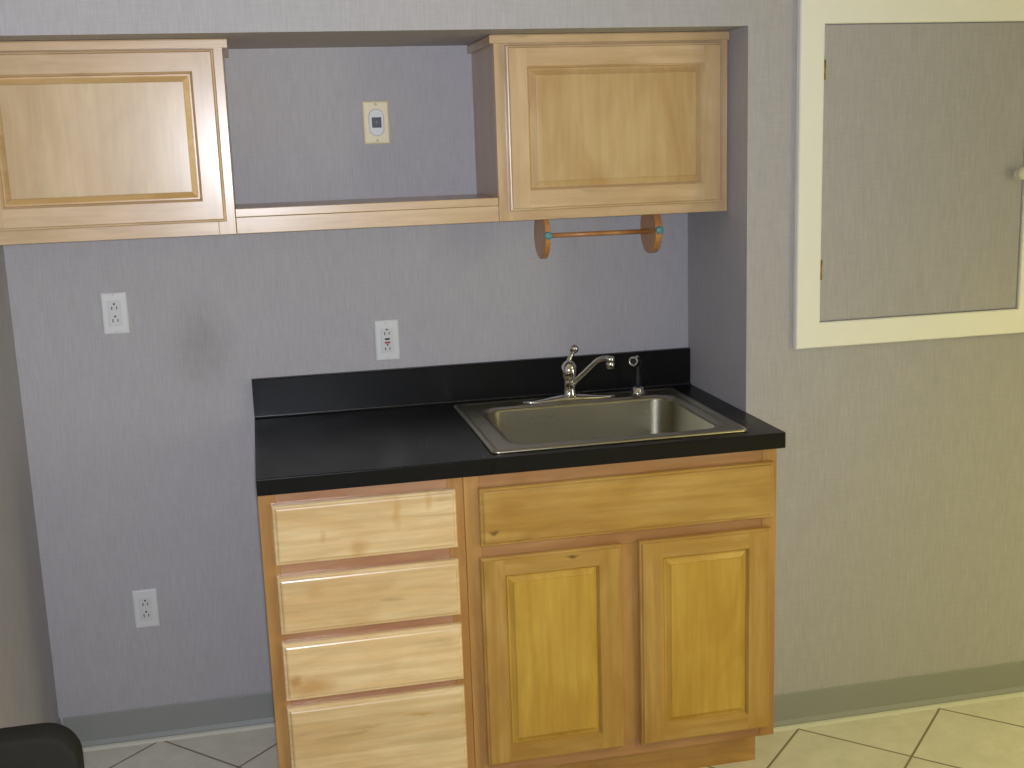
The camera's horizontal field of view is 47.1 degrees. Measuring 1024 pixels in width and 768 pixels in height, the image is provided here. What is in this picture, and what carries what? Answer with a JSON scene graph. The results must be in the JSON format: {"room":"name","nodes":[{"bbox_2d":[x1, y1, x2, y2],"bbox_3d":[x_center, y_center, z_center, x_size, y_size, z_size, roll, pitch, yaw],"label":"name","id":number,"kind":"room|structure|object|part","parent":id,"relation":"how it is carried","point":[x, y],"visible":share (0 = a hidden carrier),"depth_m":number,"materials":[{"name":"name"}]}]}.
{"room":"kitchenette","nodes":[
{"label":"kitchenette","id":0,"kind":"room"},
{"bbox_2d":[0,245,58,727],"bbox_3d":[-0.781,0.252,0.484,0.100,2.600,5.500,-4,12,-12],"label":"wall","id":1,"kind":"structure","parent":0,"point":[28,696],"depth_m":2.94,"materials":[{"name":"grey paint"}]},
{"bbox_2d":[3,45,687,725],"bbox_3d":[-0.406,-0.323,3.272,1.855,2.600,0.100,-4,12,-12],"label":"wall","id":2,"kind":"structure","parent":0,"point":[140,442],"depth_m":3.21,"materials":[{"name":"paint"}]},
{"bbox_2d":[100,292,129,334],"bbox_3d":[-1.047,-0.186,3.099,0.066,0.111,0.008,-4,12,-12],"label":"wall outlet","id":3,"kind":"object","parent":2,"relation":"attached to","point":[114,307],"visible":1,"depth_m":3.10,"materials":[{"name":"white plastic"}]},
{"bbox_2d":[107,300,122,326],"bbox_3d":[-1.046,-0.186,3.096,0.034,0.068,0.002,-4,12,-12],"label":"receptacle","id":4,"kind":"object","parent":3,"relation":"attached to","point":[114,307],"depth_m":3.10,"materials":[{"name":"grey plastic"}]},
{"bbox_2d":[0,38,236,244],"bbox_3d":[-0.984,-0.590,2.873,0.599,0.456,0.317,-4,12,-12],"label":"upper cabinet","id":5,"kind":"object","parent":2,"relation":"attached to","point":[125,138],"visible":0.99,"depth_m":2.73,"materials":[{"name":"brown wood"}]},
{"bbox_3d":[-0.960,-0.566,2.727,0.438,0.289,0.016,-4,12,-12],"label":"panel","id":6,"kind":"part","parent":5,"relation":"part of","materials":[{"name":"brown wood"}]},
{"bbox_3d":[-0.992,-0.804,2.833,0.599,0.022,0.310,-4,12,-12],"label":"crown moulding","id":7,"kind":"part","parent":5,"relation":"part of","materials":[{"name":"brown wood"}]},
{"bbox_2d":[132,588,159,628],"bbox_3d":[-1.016,0.623,3.263,0.066,0.111,0.008,-4,12,-12],"label":"wall outlet","id":8,"kind":"object","parent":2,"relation":"attached to","point":[145,601],"visible":1,"depth_m":3.26,"materials":[{"name":"white plastic"}]},
{"bbox_2d":[138,597,152,620],"bbox_3d":[-1.015,0.624,3.260,0.034,0.068,0.002,-4,12,-12],"label":"receptacle","id":9,"kind":"object","parent":8,"relation":"attached to","point":[145,604],"depth_m":3.26,"materials":[{"name":"grey plastic"}]},
{"bbox_2d":[63,691,275,751],"bbox_3d":[-0.963,0.959,3.335,0.582,0.102,0.017,-4,12,-12],"label":"baseboard","id":10,"kind":"structure","parent":2,"relation":"attached to","point":[153,724],"depth_m":3.34,"materials":[{"name":"grey plastic"}]},
{"bbox_2d":[235,194,498,233],"bbox_3d":[-0.382,-0.444,3.046,0.648,0.060,0.297,-4,12,-12],"label":"wall shelf","id":11,"kind":"object","parent":2,"relation":"attached to","point":[467,208],"visible":1,"depth_m":2.91,"materials":[{"name":"brown wood"}]},
{"bbox_3d":[-0.351,-0.408,2.915,0.648,0.040,0.019,-4,12,-12],"label":"rail","id":12,"kind":"part","parent":11,"relation":"part of","materials":[{"name":"brown wood"}]},
{"bbox_2d":[362,101,389,143],"bbox_3d":[-0.363,-0.700,3.149,0.070,0.113,0.014,-4,12,-12],"label":"wall control plate","id":13,"kind":"object","parent":2,"relation":"attached to","point":[376,127],"visible":1,"depth_m":3.15,"materials":[{"name":"beige plastic"}]},
{"bbox_2d":[374,319,399,360],"bbox_3d":[-0.347,-0.121,3.267,0.067,0.114,0.009,-4,12,-12],"label":"outlet","id":14,"kind":"object","parent":2,"relation":"attached to","point":[387,347],"visible":1,"depth_m":3.27,"materials":[{"name":"white plastic"}]},
{"bbox_2d":[381,328,393,352],"bbox_3d":[-0.346,-0.121,3.266,0.034,0.068,0.002,-4,12,-12],"label":"receptacle","id":15,"kind":"object","parent":14,"relation":"attached to","point":[387,334],"depth_m":3.26,"materials":[{"name":"white plastic"}]},
{"bbox_2d":[252,347,689,416],"bbox_3d":[-0.092,-0.007,3.339,1.260,0.106,0.024,-4,12,-12],"label":"backsplash","id":16,"kind":"structure","parent":2,"relation":"attached to","point":[296,394],"depth_m":3.32,"materials":[{"name":"black laminate"}]},
{"bbox_2d":[467,31,728,221],"bbox_3d":[0.225,-0.682,3.125,0.625,0.456,0.317,-4,12,-12],"label":"upper cabinet","id":17,"kind":"object","parent":2,"relation":"attached to","point":[567,125],"visible":0.98,"depth_m":2.98,"materials":[{"name":"brown wood"}]},
{"bbox_3d":[0.217,-0.896,3.086,0.625,0.022,0.310,-4,12,-12],"label":"crown moulding","id":18,"kind":"part","parent":17,"relation":"part of","materials":[{"name":"brown wood"}]},
{"bbox_2d":[534,214,662,258],"bbox_3d":[0.231,-0.401,3.168,0.326,0.111,0.139,-4,12,-12],"label":"paper towel holder","id":19,"kind":"object","parent":17,"relation":"attached to","point":[651,229],"visible":0.89,"depth_m":3.16,"materials":[{"name":"brown wood"}]},
{"bbox_3d":[0.229,-0.406,3.169,0.289,0.014,0.012,-4,12,-12],"label":"rod","id":20,"kind":"part","parent":19,"relation":"part of","materials":[{"name":"brown wood"}]},
{"bbox_3d":[0.266,-0.654,2.984,0.453,0.293,0.016,-4,12,-12],"label":"panel","id":21,"kind":"part","parent":17,"relation":"part of","materials":[{"name":"beige wood"}]},
{"bbox_2d":[0,0,1023,694],"bbox_3d":[1.212,-0.393,3.348,5.055,2.600,0.422,-4,12,-12],"label":"wall","id":22,"kind":"structure","parent":0,"point":[899,549],"depth_m":3.17,"materials":[{"name":"grey paint"}]},
{"bbox_2d":[793,0,1023,348],"bbox_3d":[1.075,-0.547,3.043,0.715,0.882,0.047,-4,12,-12],"label":"hatch","id":23,"kind":"object","parent":22,"relation":"attached to","point":[909,174],"visible":1,"depth_m":3.05,"materials":[{"name":"white paint"}]},
{"bbox_3d":[1.341,-0.555,3.096,0.033,0.033,0.038,-4,12,-12],"label":"knob","id":24,"kind":"part","parent":23,"relation":"part of","materials":[{"name":"beige paint"}]},
{"bbox_2d":[83,696,1023,767],"bbox_3d":[1.732,1.386,1.266,5.155,0.100,5.500,-4,12,-12],"label":"floor","id":25,"kind":"structure","parent":0,"point":[987,734],"depth_m":3.22,"materials":[{"name":"beige tile"}]},
{"bbox_2d":[0,722,84,767],"bbox_3d":[-0.731,0.859,1.659,0.368,0.947,0.504,-4,12,-12],"label":"chair","id":26,"kind":"object","parent":25,"relation":"on","point":[40,745],"visible":1,"depth_m":1.41,"materials":[{"name":"fabric"}]},
{"bbox_2d":[257,478,474,767],"bbox_3d":[-0.394,0.600,3.060,0.467,0.876,0.647,-4,12,-12],"label":"base cabinet","id":27,"kind":"object","parent":25,"relation":"on","point":[366,594],"visible":0.88,"depth_m":2.73,"materials":[{"name":"brown wood"}]},
{"bbox_3d":[-0.390,0.278,2.949,0.419,0.142,0.551,-4,12,-12],"label":"drawer","id":28,"kind":"part","parent":27,"relation":"part of","materials":[{"name":"brown wood"}]},
{"bbox_3d":[-0.385,0.443,2.982,0.419,0.138,0.551,-4,12,-12],"label":"drawer","id":29,"kind":"part","parent":27,"relation":"part of","materials":[{"name":"brown wood"}]},
{"bbox_3d":[-0.379,0.602,3.014,0.419,0.140,0.551,-4,12,-12],"label":"drawer","id":30,"kind":"part","parent":27,"relation":"part of","materials":[{"name":"brown wood"}]},
{"bbox_3d":[-0.373,0.795,3.053,0.419,0.218,0.551,-4,12,-12],"label":"drawer","id":31,"kind":"part","parent":27,"relation":"part of","materials":[{"name":"brown wood"}]},
{"bbox_2d":[463,449,776,767],"bbox_3d":[0.218,0.553,3.188,0.784,0.876,0.647,-4,12,-12],"label":"base cabinet","id":32,"kind":"object","parent":25,"relation":"on","point":[622,615],"visible":0.86,"depth_m":2.87,"materials":[{"name":"brown wood"}]},
{"bbox_2d":[252,347,785,495],"bbox_3d":[-0.022,0.070,3.039,1.262,0.145,0.657,-4,12,-12],"label":"countertop","id":33,"kind":"structure","parent":32,"relation":"on","point":[340,430],"depth_m":3.08,"materials":[{"name":"black laminate"}]},
{"bbox_2d":[454,388,746,453],"bbox_3d":[0.211,0.170,3.092,0.645,0.178,0.553,-4,12,-12],"label":"sink","id":34,"kind":"object","parent":33,"relation":"in","point":[506,426],"visible":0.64,"depth_m":3.25,"materials":[{"name":"silver metal"}]},
{"bbox_2d":[523,344,615,402],"bbox_3d":[0.164,-0.033,3.282,0.258,0.153,0.118,1,12,12],"label":"kitchen faucet","id":35,"kind":"object","parent":34,"relation":"on","point":[568,371],"visible":1,"depth_m":3.27,"materials":[{"name":"silver metal"}]},
{"bbox_3d":[0.161,0.034,3.297,0.268,0.016,0.047,-4,12,-12],"label":"plate","id":36,"kind":"part","parent":35,"relation":"part of","materials":[{"name":"silver metal"}]},
{"bbox_3d":[0.167,-0.082,3.282,0.043,0.056,0.025,-11,15,-38],"label":"lever","id":37,"kind":"part","parent":35,"relation":"part of","materials":[{"name":"silver metal"}]},
{"bbox_3d":[0.216,-0.036,3.243,0.125,0.094,0.018,5,14,33],"label":"spout","id":38,"kind":"part","parent":35,"relation":"part of","materials":[{"name":"silver metal"}]},
{"bbox_3d":[0.225,0.178,3.084,0.526,0.165,0.398,-4,12,-12],"label":"bowl","id":39,"kind":"part","parent":34,"relation":"part of","materials":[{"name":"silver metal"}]},
{"bbox_2d":[628,355,644,394],"bbox_3d":[0.354,-0.028,3.323,0.042,0.115,0.059,2,12,17],"label":"sprayer","id":40,"kind":"object","parent":34,"relation":"on","point":[637,389],"visible":1,"depth_m":3.32,"materials":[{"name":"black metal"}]},
{"bbox_3d":[0.351,-0.033,3.320,0.023,0.089,0.045,4,13,29],"label":"handle","id":41,"kind":"part","parent":40,"relation":"part of","materials":[{"name":"black plastic"}]},
{"bbox_3d":[0.102,0.659,2.855,0.346,0.533,0.018,-4,12,-12],"label":"door","id":42,"kind":"part","parent":32,"relation":"part of","materials":[{"name":"brown wood"}]},
{"bbox_3d":[0.102,0.659,2.855,0.221,0.429,0.016,-4,12,-12],"label":"panel","id":43,"kind":"part","parent":32,"relation":"part of","materials":[{"name":"brown wood"}]},
{"bbox_3d":[0.284,0.286,2.824,0.737,0.142,0.019,-4,12,-12],"label":"false drawer","id":44,"kind":"part","parent":32,"relation":"part of","materials":[{"name":"brown wood"}]},
{"bbox_3d":[0.483,0.630,2.934,0.342,0.536,0.018,-4,12,-12],"label":"door","id":45,"kind":"part","parent":32,"relation":"part of","materials":[{"name":"brown wood"}]},
{"bbox_3d":[0.483,0.630,2.934,0.213,0.433,0.016,-4,12,-12],"label":"panel","id":46,"kind":"part","parent":32,"relation":"part of","materials":[{"name":"brown wood"}]},
{"bbox_3d":[4.251,-0.132,1.536,0.100,2.600,5.500,-4,12,-12],"label":"wall","id":47,"kind":"structure","parent":0,"visible":0},
{"bbox_2d":[773,661,1023,731],"bbox_3d":[2.206,0.802,3.573,3.200,0.102,0.017,-4,12,-12],"label":"baseboard","id":48,"kind":"structure","parent":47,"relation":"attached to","point":[817,707],"depth_m":3.35,"materials":[{"name":"grey plastic"}]}
]}

